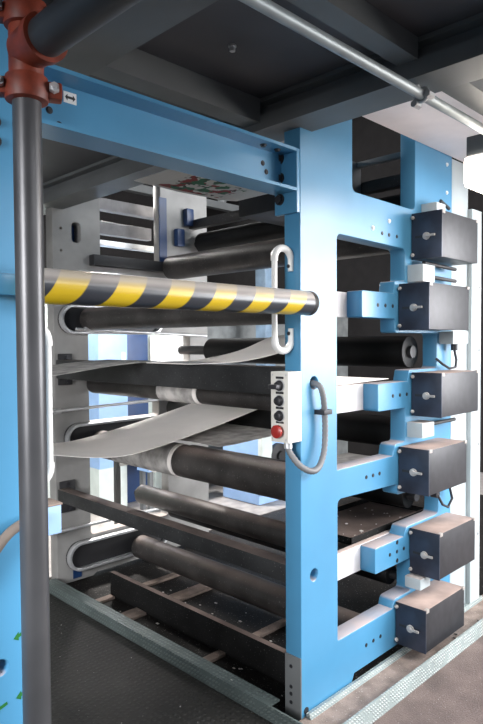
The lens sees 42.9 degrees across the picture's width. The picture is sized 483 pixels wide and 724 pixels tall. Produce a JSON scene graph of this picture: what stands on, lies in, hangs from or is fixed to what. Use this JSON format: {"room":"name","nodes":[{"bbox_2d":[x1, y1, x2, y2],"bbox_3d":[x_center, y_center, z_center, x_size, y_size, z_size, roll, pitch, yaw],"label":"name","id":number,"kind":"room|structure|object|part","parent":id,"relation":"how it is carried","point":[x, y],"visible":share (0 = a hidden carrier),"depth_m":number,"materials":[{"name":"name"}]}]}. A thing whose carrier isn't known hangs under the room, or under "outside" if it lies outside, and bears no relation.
{"room":"print shop","nodes":[
{"label":"print shop","id":0,"kind":"room"},
{"bbox_2d":[43,184,153,267],"bbox_3d":[-3.425,-1.209,8.746,0.100,5.000,10.200,1,3,45],"label":"wall","id":1,"kind":"structure","parent":0,"point":[123,196],"depth_m":10.19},
{"bbox_2d":[52,359,156,375],"bbox_3d":[-1.035,0.059,2.971,0.480,0.107,1.245,1,3,45],"label":"paper web","id":2,"kind":"object","parent":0,"point":[65,368],"visible":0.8,"depth_m":3.15},
{"bbox_2d":[45,304,347,497],"bbox_3d":[-0.872,0.331,6.261,0.080,2.050,10.200,1,3,45],"label":"wall","id":3,"kind":"structure","parent":0,"point":[247,331],"depth_m":7.10,"materials":[{"name":"white paint"}]},
{"bbox_2d":[127,334,147,502],"bbox_3d":[-1.068,0.366,5.984,0.035,2.000,0.370,1,3,45],"label":"door","id":4,"kind":"structure","parent":3,"relation":"in","point":[137,344],"depth_m":5.99,"materials":[{"name":"blue paint"}]},
{"bbox_2d":[42,0,482,182],"bbox_3d":[-1.324,-1.040,1.716,4.700,0.035,3.200,1,3,45],"label":"ceiling","id":5,"kind":"structure","parent":0,"point":[269,57],"depth_m":2.02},
{"bbox_2d":[54,0,217,75],"bbox_3d":[0.123,-0.953,1.245,1.980,0.124,0.140,1,3,45],"label":"girder","id":6,"kind":"object","parent":5,"relation":"attached to","point":[145,20],"visible":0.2,"depth_m":1.68,"materials":[{"name":"grey metal"}]},
{"bbox_2d":[91,48,259,127],"bbox_3d":[-0.229,-0.997,2.215,0.090,0.094,0.770,1,3,45],"label":"girder","id":7,"kind":"object","parent":5,"relation":"attached to","point":[138,70],"visible":0.64,"depth_m":2.19,"materials":[{"name":"grey metal"}]},
{"bbox_2d":[228,43,236,52],"bbox_3d":[-0.030,-1.031,2.016,0.026,0.022,0.027,1,3,45],"label":"bolt","id":8,"kind":"object","parent":5,"relation":"attached to","point":[232,46],"visible":1,"depth_m":2.01,"materials":[{"name":"metal"}]},
{"bbox_2d":[43,12,482,214],"bbox_3d":[-0.182,-1.002,2.829,4.650,0.124,0.165,1,3,45],"label":"girder","id":9,"kind":"object","parent":5,"relation":"attached to","point":[450,56],"visible":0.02,"depth_m":2.24,"materials":[{"name":"black metal"}]},
{"bbox_2d":[239,0,482,134],"bbox_3d":[0.867,-0.891,2.293,0.068,0.079,4.100,1,3,45],"label":"conduit pipe","id":10,"kind":"object","parent":9,"relation":"attached to","point":[269,8],"visible":1,"depth_m":1.75,"materials":[{"name":"metal"}]},
{"bbox_2d":[442,78,482,115],"bbox_3d":[1.605,-1.014,2.947,0.095,0.120,2.525,1,3,45],"label":"girder","id":11,"kind":"object","parent":9,"relation":"attached to","point":[470,94],"visible":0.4,"depth_m":2.12,"materials":[{"name":"white metal"}]},
{"bbox_2d":[287,0,417,65],"bbox_3d":[0.273,-0.997,1.728,0.075,0.069,0.757,1,3,45],"label":"girder","id":12,"kind":"object","parent":5,"relation":"attached to","point":[360,21],"visible":1,"depth_m":1.80,"materials":[{"name":"grey metal"}]},
{"bbox_2d":[49,453,482,723],"bbox_3d":[0.027,1.408,5.405,9.600,0.060,10.200,1,3,45],"label":"floor","id":13,"kind":"structure","parent":0,"point":[99,675],"depth_m":2.95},
{"bbox_2d":[0,24,54,723],"bbox_3d":[-0.929,0.113,1.330,0.113,2.800,1.149,1,3,45],"label":"frame","id":14,"kind":"object","parent":13,"relation":"on","point":[11,707],"depth_m":1.61,"materials":[{"name":"blue paint"}]},
{"bbox_2d":[0,520,18,552],"bbox_3d":[-0.620,0.496,1.589,0.036,0.172,0.211,1,3,45],"label":"hose","id":15,"kind":"object","parent":14,"relation":"attached to","point":[13,529],"visible":0.42,"depth_m":1.59,"materials":[{"name":"beige rubber"}]},
{"bbox_3d":[-0.577,0.121,1.710,0.029,0.472,0.114,1,3,45],"label":"grab handle","id":16,"kind":"part","parent":14,"relation":"part of","materials":[{"name":"white metal"}]},
{"bbox_2d":[48,498,62,534],"bbox_3d":[-0.568,0.438,1.714,0.076,0.086,0.112,1,3,45],"label":"junction box","id":17,"kind":"object","parent":14,"relation":"attached to","point":[54,506],"visible":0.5,"depth_m":1.71,"materials":[{"name":"blue paint"}]},
{"bbox_3d":[-0.568,0.398,1.712,0.076,0.006,0.112,1,3,45],"label":"lid","id":18,"kind":"part","parent":17,"relation":"part of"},
{"bbox_2d":[44,268,318,315],"bbox_3d":[-0.145,-0.213,2.010,0.147,0.095,1.165,1,3,45],"label":"bar","id":19,"kind":"object","parent":14,"relation":"attached to","point":[62,287],"visible":0.9,"depth_m":1.84,"materials":[{"name":"paint"}]},
{"bbox_2d":[12,97,51,723],"bbox_3d":[-0.506,0.428,1.499,0.149,2.155,0.149,1,3,45],"label":"pipe","id":20,"kind":"object","parent":13,"relation":"on","point":[26,111],"visible":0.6,"depth_m":1.46,"materials":[{"name":"grey metal"}]},
{"bbox_2d":[0,69,61,107],"bbox_3d":[-0.512,-0.649,1.465,0.162,0.060,0.104,-1,2,-19],"label":"coupling","id":21,"kind":"object","parent":20,"relation":"attached to","point":[15,83],"visible":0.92,"depth_m":1.43,"materials":[{"name":"red paint"}]},
{"bbox_2d":[6,10,67,74],"bbox_3d":[-0.491,-0.733,1.441,0.140,0.150,0.110,1,3,45],"label":"coupling","id":22,"kind":"object","parent":21,"relation":"attached to","point":[22,54],"visible":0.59,"depth_m":1.40,"materials":[{"name":"red paint"}]},
{"bbox_2d":[0,0,45,29],"bbox_3d":[-0.513,-0.822,1.459,0.162,0.060,0.104,-1,2,-19],"label":"coupling","id":23,"kind":"object","parent":22,"relation":"attached to","point":[10,10],"visible":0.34,"depth_m":1.41,"materials":[{"name":"red paint"}]},
{"bbox_2d":[28,0,140,56],"bbox_3d":[0.083,-0.724,0.869,1.500,0.089,0.089,1,3,45],"label":"pipe","id":24,"kind":"object","parent":22,"relation":"attached to","point":[61,24],"visible":1,"depth_m":1.28,"materials":[{"name":"grey metal"}]},
{"bbox_2d":[88,334,127,505],"bbox_3d":[-1.242,0.427,5.659,0.248,1.900,0.310,1,3,45],"label":"upper cabinet","id":25,"kind":"object","parent":13,"relation":"on","point":[100,346],"visible":0.34,"depth_m":5.55,"materials":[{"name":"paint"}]},
{"bbox_2d":[99,198,153,252],"bbox_3d":[-0.888,0.101,4.524,0.100,2.620,0.770,1,3,45],"label":"rail","id":26,"kind":"object","parent":13,"relation":"on","point":[105,205],"visible":0.16,"depth_m":4.50,"materials":[{"name":"silver metal"}]},
{"bbox_3d":[-0.936,-0.963,4.475,0.060,0.090,0.650,1,3,45],"label":"rail","id":27,"kind":"part","parent":26,"relation":"part of","materials":[{"name":"grey metal"}]},
{"bbox_3d":[-0.895,-1.129,4.498,0.080,0.080,0.750,1,3,45],"label":"rail","id":28,"kind":"part","parent":26,"relation":"part of","materials":[{"name":"grey metal"}]},
{"bbox_3d":[-0.872,-0.848,4.486,0.060,0.040,0.750,1,3,45],"label":"rail","id":29,"kind":"part","parent":26,"relation":"part of","materials":[{"name":"metal"}]},
{"bbox_2d":[46,186,208,583],"bbox_3d":[-0.740,0.016,4.352,1.301,2.800,0.141,-2,3,-44],"label":"frame","id":30,"kind":"object","parent":13,"relation":"on","point":[72,233],"visible":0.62,"depth_m":4.03,"materials":[{"name":"grey paint"}]},
{"bbox_3d":[-1.131,-0.822,4.032,0.020,0.300,0.140,1,3,45],"label":"blue panel","id":31,"kind":"part","parent":30,"relation":"part of","materials":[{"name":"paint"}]},
{"bbox_2d":[49,508,158,535],"bbox_3d":[-0.929,1.053,4.092,0.088,0.036,0.890,1,3,45],"label":"rod","id":32,"kind":"object","parent":30,"relation":"attached to","point":[153,509],"visible":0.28,"depth_m":3.99,"materials":[{"name":"metal"}]},
{"bbox_2d":[53,399,162,413],"bbox_3d":[-0.849,0.287,4.153,0.088,0.048,1.050,1,3,45],"label":"rod","id":33,"kind":"object","parent":30,"relation":"attached to","point":[55,411],"visible":0.68,"depth_m":4.04,"materials":[{"name":"metal"}]},
{"bbox_2d":[58,305,161,334],"bbox_3d":[-0.859,-0.282,4.153,0.050,0.190,0.810,1,3,45],"label":"guide","id":34,"kind":"object","parent":30,"relation":"attached to","point":[69,315],"visible":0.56,"depth_m":3.94,"materials":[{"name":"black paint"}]},
{"bbox_2d":[64,415,156,441],"bbox_3d":[-0.837,0.481,4.195,0.050,0.180,0.800,1,3,45],"label":"guide","id":35,"kind":"object","parent":30,"relation":"attached to","point":[76,431],"visible":0.31,"depth_m":4.06,"materials":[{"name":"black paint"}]},
{"bbox_2d":[66,527,166,570],"bbox_3d":[-0.828,1.256,4.224,0.050,0.188,0.808,1,3,45],"label":"guide","id":36,"kind":"object","parent":30,"relation":"attached to","point":[96,551],"visible":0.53,"depth_m":4.12,"materials":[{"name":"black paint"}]},
{"bbox_2d":[89,254,162,272],"bbox_3d":[-0.768,-0.675,4.227,0.060,0.070,0.600,1,3,45],"label":"bar","id":37,"kind":"object","parent":30,"relation":"attached to","point":[94,259],"visible":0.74,"depth_m":4.17,"materials":[{"name":"black paint"}]},
{"bbox_2d":[75,327,206,336],"bbox_3d":[-0.683,-0.206,4.286,0.118,0.066,1.101,1,3,45],"label":"rod","id":38,"kind":"object","parent":30,"relation":"attached to","point":[85,329],"visible":0.95,"depth_m":4.21,"materials":[{"name":"metal"}]},
{"bbox_2d":[190,445,419,507],"bbox_3d":[0.265,0.707,3.984,1.921,0.140,0.140,1,3,45],"label":"roller","id":39,"kind":"object","parent":30,"relation":"attached to","point":[406,500],"visible":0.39,"depth_m":3.38,"materials":[{"name":"rubber"}]},
{"bbox_2d":[113,461,155,523],"bbox_3d":[-0.848,0.976,4.930,0.361,0.856,0.074,-2,2,-41],"label":"post","id":40,"kind":"object","parent":13,"relation":"on","point":[117,471],"visible":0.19,"depth_m":4.82,"materials":[{"name":"grey metal"}]},
{"bbox_2d":[95,573,180,602],"bbox_3d":[-0.596,1.432,3.965,0.050,0.016,0.920,1,3,45],"label":"member","id":41,"kind":"object","parent":13,"relation":"on","point":[109,597],"visible":0.32,"depth_m":3.98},
{"bbox_2d":[137,467,153,512],"bbox_3d":[-0.641,1.118,5.932,0.200,0.506,0.780,1,3,45],"label":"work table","id":42,"kind":"object","parent":13,"relation":"on","point":[142,471],"visible":0.12,"depth_m":5.68,"materials":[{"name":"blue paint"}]},
{"bbox_3d":[-0.923,1.191,5.736,0.040,0.376,0.040,1,3,45],"label":"leg","id":43,"kind":"part","parent":42,"relation":"part of","materials":[{"name":"grey paint"}]},
{"bbox_3d":[-0.838,1.193,5.651,0.040,0.376,0.040,1,3,45],"label":"leg","id":44,"kind":"part","parent":42,"relation":"part of","materials":[{"name":"grey paint"}]},
{"bbox_2d":[150,336,182,488],"bbox_3d":[-0.712,0.547,6.194,0.250,1.620,0.340,1,3,45],"label":"equipment case","id":45,"kind":"object","parent":13,"relation":"on","point":[162,348],"visible":0.35,"depth_m":6.05,"materials":[{"name":"white paint"}]},
{"bbox_2d":[121,584,211,619],"bbox_3d":[-0.352,1.436,3.792,0.100,0.016,1.020,1,3,45],"label":"member","id":46,"kind":"object","parent":13,"relation":"on","point":[187,593],"visible":0.27,"depth_m":3.76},
{"bbox_2d":[49,578,302,723],"bbox_3d":[-0.438,1.423,3.110,2.220,0.062,0.068,1,3,45],"label":"rail","id":47,"kind":"object","parent":13,"relation":"on","point":[255,699],"visible":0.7,"depth_m":2.95,"materials":[{"name":"grey metal"}]},
{"bbox_2d":[110,571,285,684],"bbox_3d":[-0.241,1.385,3.253,1.577,0.150,0.035,1,3,45],"label":"metal beam","id":48,"kind":"structure","parent":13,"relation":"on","point":[259,654],"depth_m":3.18,"materials":[{"name":"black metal"}]},
{"bbox_2d":[120,587,282,695],"bbox_3d":[-0.138,1.458,3.270,1.334,0.002,0.653,1,3,45],"label":"paper scraps","id":49,"kind":"object","parent":13,"relation":"on","point":[187,587],"visible":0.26,"depth_m":3.42,"materials":[{"name":"paper"}]},
{"bbox_2d":[203,618,285,662],"bbox_3d":[0.169,1.447,3.345,0.050,0.016,1.120,1,3,45],"label":"member","id":50,"kind":"object","parent":13,"relation":"on","point":[218,654],"visible":0.3,"depth_m":3.27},
{"bbox_2d":[223,436,284,504],"bbox_3d":[0.263,0.976,6.213,0.580,0.750,0.700,1,3,45],"label":"machine","id":51,"kind":"object","parent":13,"relation":"on","point":[264,447],"visible":0.31,"depth_m":5.92,"materials":[{"name":"blue paint"}]},
{"bbox_2d":[255,268,274,365],"bbox_3d":[0.267,0.033,6.780,0.150,2.600,0.160,1,3,45],"label":"frame","id":52,"kind":"object","parent":13,"relation":"on","point":[263,277],"visible":0.09,"depth_m":6.69,"materials":[{"name":"blue metal"}]},
{"bbox_2d":[271,119,451,720],"bbox_3d":[0.617,-0.646,2.902,0.119,4.200,1.402,1,3,45],"label":"frame","id":53,"kind":"object","parent":13,"relation":"on","point":[322,657],"depth_m":2.64,"materials":[{"name":"blue paint"}]},
{"bbox_2d":[56,354,284,394],"bbox_3d":[-0.461,0.065,3.239,1.917,0.200,0.115,1,3,45],"label":"bar","id":54,"kind":"object","parent":53,"relation":"attached to","point":[219,377],"visible":0.81,"depth_m":2.97,"materials":[{"name":"paint"}]},
{"bbox_2d":[148,335,284,364],"bbox_3d":[0.008,-0.077,3.328,0.350,0.145,1.030,1,3,45],"label":"paper web","id":55,"kind":"object","parent":54,"relation":"on","point":[263,348],"visible":0.77,"depth_m":3.33},
{"bbox_2d":[42,65,299,215],"bbox_3d":[-0.211,-0.705,2.075,0.117,0.250,1.137,1,3,45],"label":"beam","id":56,"kind":"structure","parent":53,"relation":"attached to","point":[93,114],"depth_m":2.03,"materials":[{"name":"blue metal"}]},
{"bbox_3d":[0.183,-0.720,2.471,0.117,0.250,0.019,1,3,45],"label":"plate","id":57,"kind":"part","parent":56,"relation":"part of","materials":[{"name":"blue paint"}]},
{"bbox_2d":[58,479,285,582],"bbox_3d":[-0.452,0.879,3.268,1.917,0.200,0.125,1,3,45],"label":"bar","id":58,"kind":"object","parent":53,"relation":"attached to","point":[272,565],"visible":0.84,"depth_m":3.05,"materials":[{"name":"paint"}]},
{"bbox_2d":[86,381,270,410],"bbox_3d":[-0.324,0.159,3.378,1.921,0.128,0.128,1,3,45],"label":"roller","id":59,"kind":"object","parent":53,"relation":"attached to","point":[174,394],"visible":0.38,"depth_m":3.27,"materials":[{"name":"rubber"}]},
{"bbox_2d":[80,307,284,329],"bbox_3d":[-0.348,-0.260,3.343,1.921,0.146,0.146,1,3,45],"label":"roller","id":60,"kind":"object","parent":53,"relation":"attached to","point":[98,318],"visible":0.49,"depth_m":3.35,"materials":[{"name":"rubber"}]},
{"bbox_2d":[93,430,285,500],"bbox_3d":[-0.286,0.558,3.426,1.921,0.188,0.188,1,3,45],"label":"roller","id":61,"kind":"object","parent":53,"relation":"attached to","point":[250,474],"visible":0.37,"depth_m":3.17,"materials":[{"name":"rubber"}]},
{"bbox_2d":[181,423,270,446],"bbox_3d":[-0.029,0.399,3.834,0.700,0.065,0.950,1,3,45],"label":"paper web","id":62,"kind":"object","parent":61,"relation":"on","point":[225,434],"visible":0.36,"depth_m":3.60},
{"bbox_2d":[134,169,266,200],"bbox_3d":[-0.129,-0.740,2.585,0.280,0.018,0.580,1,3,45],"label":"printed sheet","id":63,"kind":"object","parent":53,"relation":"attached to","point":[169,179],"visible":0.73,"depth_m":2.56,"materials":[{"name":"paper"}]},
{"bbox_2d":[134,484,349,550],"bbox_3d":[-0.059,0.939,3.665,1.921,0.132,0.132,1,3,45],"label":"roller","id":64,"kind":"object","parent":53,"relation":"attached to","point":[270,530],"visible":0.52,"depth_m":3.68,"materials":[{"name":"rubber"}]},
{"bbox_2d":[131,535,359,625],"bbox_3d":[-0.070,1.304,3.663,1.921,0.156,0.156,1,3,45],"label":"roller","id":65,"kind":"object","parent":53,"relation":"attached to","point":[267,595],"visible":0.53,"depth_m":3.65,"materials":[{"name":"rubber"}]},
{"bbox_2d":[162,238,389,278],"bbox_3d":[0.130,-0.663,3.813,1.921,0.170,0.170,1,3,45],"label":"roller","id":66,"kind":"object","parent":53,"relation":"attached to","point":[256,255],"visible":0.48,"depth_m":3.88,"materials":[{"name":"rubber"}]},
{"bbox_2d":[167,401,390,444],"bbox_3d":[0.150,0.348,3.859,1.921,0.160,0.160,1,3,45],"label":"roller","id":67,"kind":"object","parent":53,"relation":"attached to","point":[352,427],"visible":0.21,"depth_m":3.32,"materials":[{"name":"rubber"}]},
{"bbox_2d":[53,376,388,457],"bbox_3d":[-0.281,0.307,3.792,0.600,0.275,3.460,1,3,45],"label":"paper web","id":68,"kind":"object","parent":67,"relation":"on","point":[188,420],"visible":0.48,"depth_m":3.55},
{"bbox_2d":[168,512,396,584],"bbox_3d":[0.140,1.097,3.869,1.921,0.110,0.110,1,3,45],"label":"roller","id":69,"kind":"object","parent":53,"relation":"attached to","point":[387,576],"visible":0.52,"depth_m":3.74,"materials":[{"name":"rubber"}]},
{"bbox_3d":[0.164,-0.249,2.457,0.106,0.439,0.029,-1,2,-32],"label":"grab handle","id":70,"kind":"part","parent":53,"relation":"part of","materials":[{"name":"white metal"}]},
{"bbox_2d":[268,371,301,443],"bbox_3d":[0.164,0.179,2.449,0.092,0.281,0.128,1,3,45],"label":"control panel","id":71,"kind":"object","parent":53,"relation":"attached to","point":[285,386],"visible":1,"depth_m":2.42,"materials":[{"name":"beige paint"}]},
{"bbox_3d":[0.145,0.214,2.428,0.042,0.042,0.022,1,3,45],"label":"knob","id":72,"kind":"part","parent":71,"relation":"part of","materials":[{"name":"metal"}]},
{"bbox_3d":[0.145,0.154,2.426,0.042,0.042,0.022,1,3,45],"label":"knob","id":73,"kind":"part","parent":71,"relation":"part of","materials":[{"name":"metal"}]},
{"bbox_3d":[0.144,0.094,2.424,0.042,0.042,0.022,1,3,45],"label":"knob","id":74,"kind":"part","parent":71,"relation":"part of","materials":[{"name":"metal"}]},
{"bbox_3d":[0.213,1.338,2.530,0.085,0.262,0.006,1,3,45],"label":"foot plate","id":75,"kind":"part","parent":53,"relation":"part of","materials":[{"name":"grey paint"}]},
{"bbox_2d":[189,174,400,229],"bbox_3d":[0.304,-1.016,3.978,1.917,0.065,0.060,1,3,45],"label":"roller","id":76,"kind":"object","parent":53,"relation":"attached to","point":[389,183],"visible":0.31,"depth_m":3.55,"materials":[{"name":"rubber"}]},
{"bbox_2d":[194,194,399,251],"bbox_3d":[0.340,-0.880,4.018,1.921,0.156,0.156,1,3,45],"label":"roller","id":77,"kind":"object","parent":53,"relation":"attached to","point":[257,231],"visible":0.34,"depth_m":4.26,"materials":[{"name":"rubber"}]},
{"bbox_2d":[178,336,417,367],"bbox_3d":[0.229,-0.071,3.927,1.921,0.170,0.170,1,3,45],"label":"roller","id":78,"kind":"object","parent":53,"relation":"attached to","point":[365,351],"visible":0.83,"depth_m":3.42,"materials":[{"name":"rubber"}]},
{"bbox_2d":[284,380,331,474],"bbox_3d":[0.270,0.261,2.494,0.111,0.375,0.204,1,3,45],"label":"conduit","id":79,"kind":"object","parent":53,"relation":"attached to","point":[323,411],"visible":0.92,"depth_m":2.50,"materials":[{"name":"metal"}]},
{"bbox_2d":[239,141,400,225],"bbox_3d":[0.466,-0.941,3.235,0.638,0.370,0.730,1,3,45],"label":"cover","id":80,"kind":"object","parent":53,"relation":"attached to","point":[261,208],"visible":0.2,"depth_m":3.20,"materials":[{"name":"black metal"}]},
{"bbox_2d":[337,499,423,544],"bbox_3d":[0.663,0.855,3.324,0.418,0.052,0.740,1,3,45],"label":"drip tray","id":81,"kind":"object","parent":53,"relation":"attached to","point":[359,520],"visible":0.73,"depth_m":3.36,"materials":[{"name":"black paint"}]},
{"bbox_2d":[405,573,429,590],"bbox_3d":[0.883,1.095,3.079,0.086,0.055,0.100,1,3,45],"label":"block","id":82,"kind":"object","parent":53,"relation":"attached to","point":[414,581],"visible":0.8,"depth_m":3.05,"materials":[{"name":"grey paint"}]},
{"bbox_2d":[394,580,464,653],"bbox_3d":[0.954,1.270,3.096,0.164,0.208,0.439,1,3,45],"label":"box","id":83,"kind":"object","parent":53,"relation":"attached to","point":[425,618],"visible":0.99,"depth_m":3.00,"materials":[{"name":"grey metal"}]},
{"bbox_3d":[0.815,1.276,2.955,0.160,0.207,0.007,1,3,45],"label":"panel","id":84,"kind":"part","parent":83,"relation":"part of","materials":[{"name":"metal"}]},
{"bbox_2d":[407,417,455,437],"bbox_3d":[1.002,0.331,3.179,0.086,0.075,0.420,1,3,45],"label":"valve","id":85,"kind":"object","parent":53,"relation":"attached to","point":[417,428],"visible":1,"depth_m":3.04,"materials":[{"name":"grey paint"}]},
{"bbox_3d":[1.046,0.313,3.215,0.020,0.022,0.305,1,3,44],"label":"rod","id":86,"kind":"part","parent":85,"relation":"part of","materials":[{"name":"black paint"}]},
{"bbox_2d":[397,438,466,496],"bbox_3d":[0.963,0.518,3.087,0.164,0.221,0.431,1,3,45],"label":"box","id":87,"kind":"object","parent":53,"relation":"attached to","point":[427,468],"visible":1,"depth_m":2.98,"materials":[{"name":"grey metal"}]},
{"bbox_3d":[0.827,0.524,2.948,0.160,0.220,0.007,1,3,45],"label":"panel","id":88,"kind":"part","parent":87,"relation":"part of","materials":[{"name":"metal"}]},
{"bbox_2d":[397,282,468,330],"bbox_3d":[0.964,-0.270,3.066,0.164,0.225,0.451,1,3,45],"label":"box","id":89,"kind":"object","parent":53,"relation":"attached to","point":[428,306],"visible":1,"depth_m":2.95,"materials":[{"name":"grey metal"}]},
{"bbox_3d":[0.821,-0.264,2.921,0.160,0.224,0.007,1,3,45],"label":"panel","id":90,"kind":"part","parent":89,"relation":"part of","materials":[{"name":"metal"}]},
{"bbox_2d":[407,261,456,282],"bbox_3d":[0.922,-0.437,3.078,0.086,0.113,0.501,1,3,45],"label":"valve","id":91,"kind":"object","parent":89,"relation":"on","point":[424,272],"visible":0.95,"depth_m":2.99,"materials":[{"name":"grey paint"}]},
{"bbox_3d":[1.026,-0.495,3.173,0.020,0.025,0.350,1,3,44],"label":"rod","id":92,"kind":"part","parent":91,"relation":"part of","materials":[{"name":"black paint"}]},
{"bbox_3d":[1.042,-0.431,3.191,0.020,0.023,0.305,1,3,44],"label":"rod","id":93,"kind":"part","parent":91,"relation":"part of","materials":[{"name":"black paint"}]},
{"bbox_2d":[421,199,450,211],"bbox_3d":[1.014,-0.782,3.161,0.086,0.089,0.202,1,3,45],"label":"valve","id":94,"kind":"object","parent":53,"relation":"attached to","point":[441,204],"visible":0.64,"depth_m":3.10,"materials":[{"name":"grey paint"}]},
{"bbox_3d":[1.043,-0.811,3.162,0.019,0.033,0.158,1,2,35],"label":"lever","id":95,"kind":"part","parent":94,"relation":"part of","materials":[{"name":"black paint"}]},
{"bbox_2d":[408,512,475,580],"bbox_3d":[1.042,0.943,3.176,0.164,0.229,0.430,1,3,45],"label":"box","id":96,"kind":"object","parent":53,"relation":"attached to","point":[440,545],"visible":1,"depth_m":3.07,"materials":[{"name":"grey metal"}]},
{"bbox_3d":[0.906,0.949,3.038,0.160,0.228,0.007,1,3,45],"label":"panel","id":97,"kind":"part","parent":96,"relation":"part of","materials":[{"name":"metal"}]},
{"bbox_2d":[430,488,453,507],"bbox_3d":[1.074,0.701,3.281,0.059,0.161,0.166,1,3,45],"label":"cable","id":98,"kind":"object","parent":53,"relation":"attached to","point":[436,495],"visible":0.66,"depth_m":3.24,"materials":[{"name":"rubber"}]},
{"bbox_2d":[410,209,477,265],"bbox_3d":[1.040,-0.625,3.133,0.164,0.228,0.430,1,3,45],"label":"box","id":99,"kind":"object","parent":53,"relation":"attached to","point":[440,236],"visible":0.98,"depth_m":3.02,"materials":[{"name":"grey metal"}]},
{"bbox_3d":[0.904,-0.620,2.996,0.160,0.227,0.007,1,3,45],"label":"panel","id":100,"kind":"part","parent":99,"relation":"part of","materials":[{"name":"metal"}]},
{"bbox_2d":[410,370,478,417],"bbox_3d":[1.052,0.156,3.166,0.164,0.219,0.443,1,3,45],"label":"box","id":101,"kind":"object","parent":53,"relation":"attached to","point":[441,393],"visible":1,"depth_m":3.05,"materials":[{"name":"grey metal"}]},
{"bbox_3d":[0.912,0.162,3.024,0.160,0.218,0.007,1,3,45],"label":"panel","id":102,"kind":"part","parent":101,"relation":"part of","materials":[{"name":"metal"}]},
{"bbox_2d":[435,331,467,369],"bbox_3d":[1.130,-0.062,3.303,0.085,0.205,0.221,1,3,45],"label":"sensor","id":103,"kind":"object","parent":101,"relation":"on","point":[454,338],"visible":1,"depth_m":3.27,"materials":[{"name":"grey paint"}]},
{"bbox_2d":[299,595,482,723],"bbox_3d":[1.489,1.420,3.610,0.203,0.054,3.480,1,3,45],"label":"ledge","id":104,"kind":"object","parent":13,"relation":"on","point":[348,706],"depth_m":2.77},
{"bbox_3d":[0.852,1.425,3.087,0.026,0.022,1.640,1,3,45],"label":"edge strip","id":105,"kind":"part","parent":104,"relation":"part of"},
{"bbox_2d":[343,618,482,723],"bbox_3d":[1.560,1.387,3.532,0.008,0.084,3.488,1,3,45],"label":"kerb","id":106,"kind":"object","parent":13,"relation":"on","point":[378,707],"depth_m":2.74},
{"bbox_2d":[450,159,481,604],"bbox_3d":[1.252,0.152,3.521,0.114,2.533,0.323,1,3,45],"label":"end column","id":107,"kind":"structure","parent":13,"relation":"on","point":[466,501],"depth_m":3.53,"materials":[{"name":"white metal"}]},
{"bbox_3d":[1.197,0.153,3.488,0.083,2.533,0.198,1,3,45],"label":"column plate","id":108,"kind":"part","parent":107,"relation":"part of","materials":[{"name":"grey paint"}]},
{"bbox_2d":[206,116,482,471],"bbox_3d":[2.376,-1.210,7.697,9.600,5.000,0.100,1,3,45],"label":"wall","id":109,"kind":"structure","parent":0,"point":[370,139],"depth_m":8.26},
{"bbox_2d":[123,184,238,211],"bbox_3d":[-1.878,-2.577,7.429,0.100,0.800,6.190,1,3,45],"label":"roof truss","id":110,"kind":"object","parent":109,"relation":"attached to","point":[142,189],"visible":0.12,"depth_m":8.81,"materials":[{"name":"grey metal"}]},
{"bbox_2d":[362,91,482,161],"bbox_3d":[1.367,-1.125,3.177,0.541,0.030,2.530,1,3,45],"label":"ceiling","id":111,"kind":"structure","parent":0,"point":[428,126],"depth_m":2.83,"materials":[{"name":"white paint"}]},
{"bbox_3d":[2.001,-1.087,2.497,1.090,0.030,2.600,1,3,45],"label":"ceiling","id":112,"kind":"structure","parent":0,"visible":0},
{"bbox_2d":[464,134,482,193],"bbox_3d":[1.464,-0.886,2.168,1.300,0.346,0.255,1,3,45],"label":"ceiling lamp","id":113,"kind":"object","parent":112,"relation":"hanging from","point":[473,165],"visible":1,"depth_m":2.51,"materials":[{"name":"grey paint"}]},
{"bbox_2d":[464,154,482,193],"bbox_3d":[1.465,-0.776,2.171,1.300,0.125,0.255,1,3,45],"label":"diffuser","id":114,"kind":"object","parent":113,"relation":"attached to","point":[473,165],"depth_m":2.51,"materials":[{"name":"white"}]}
]}

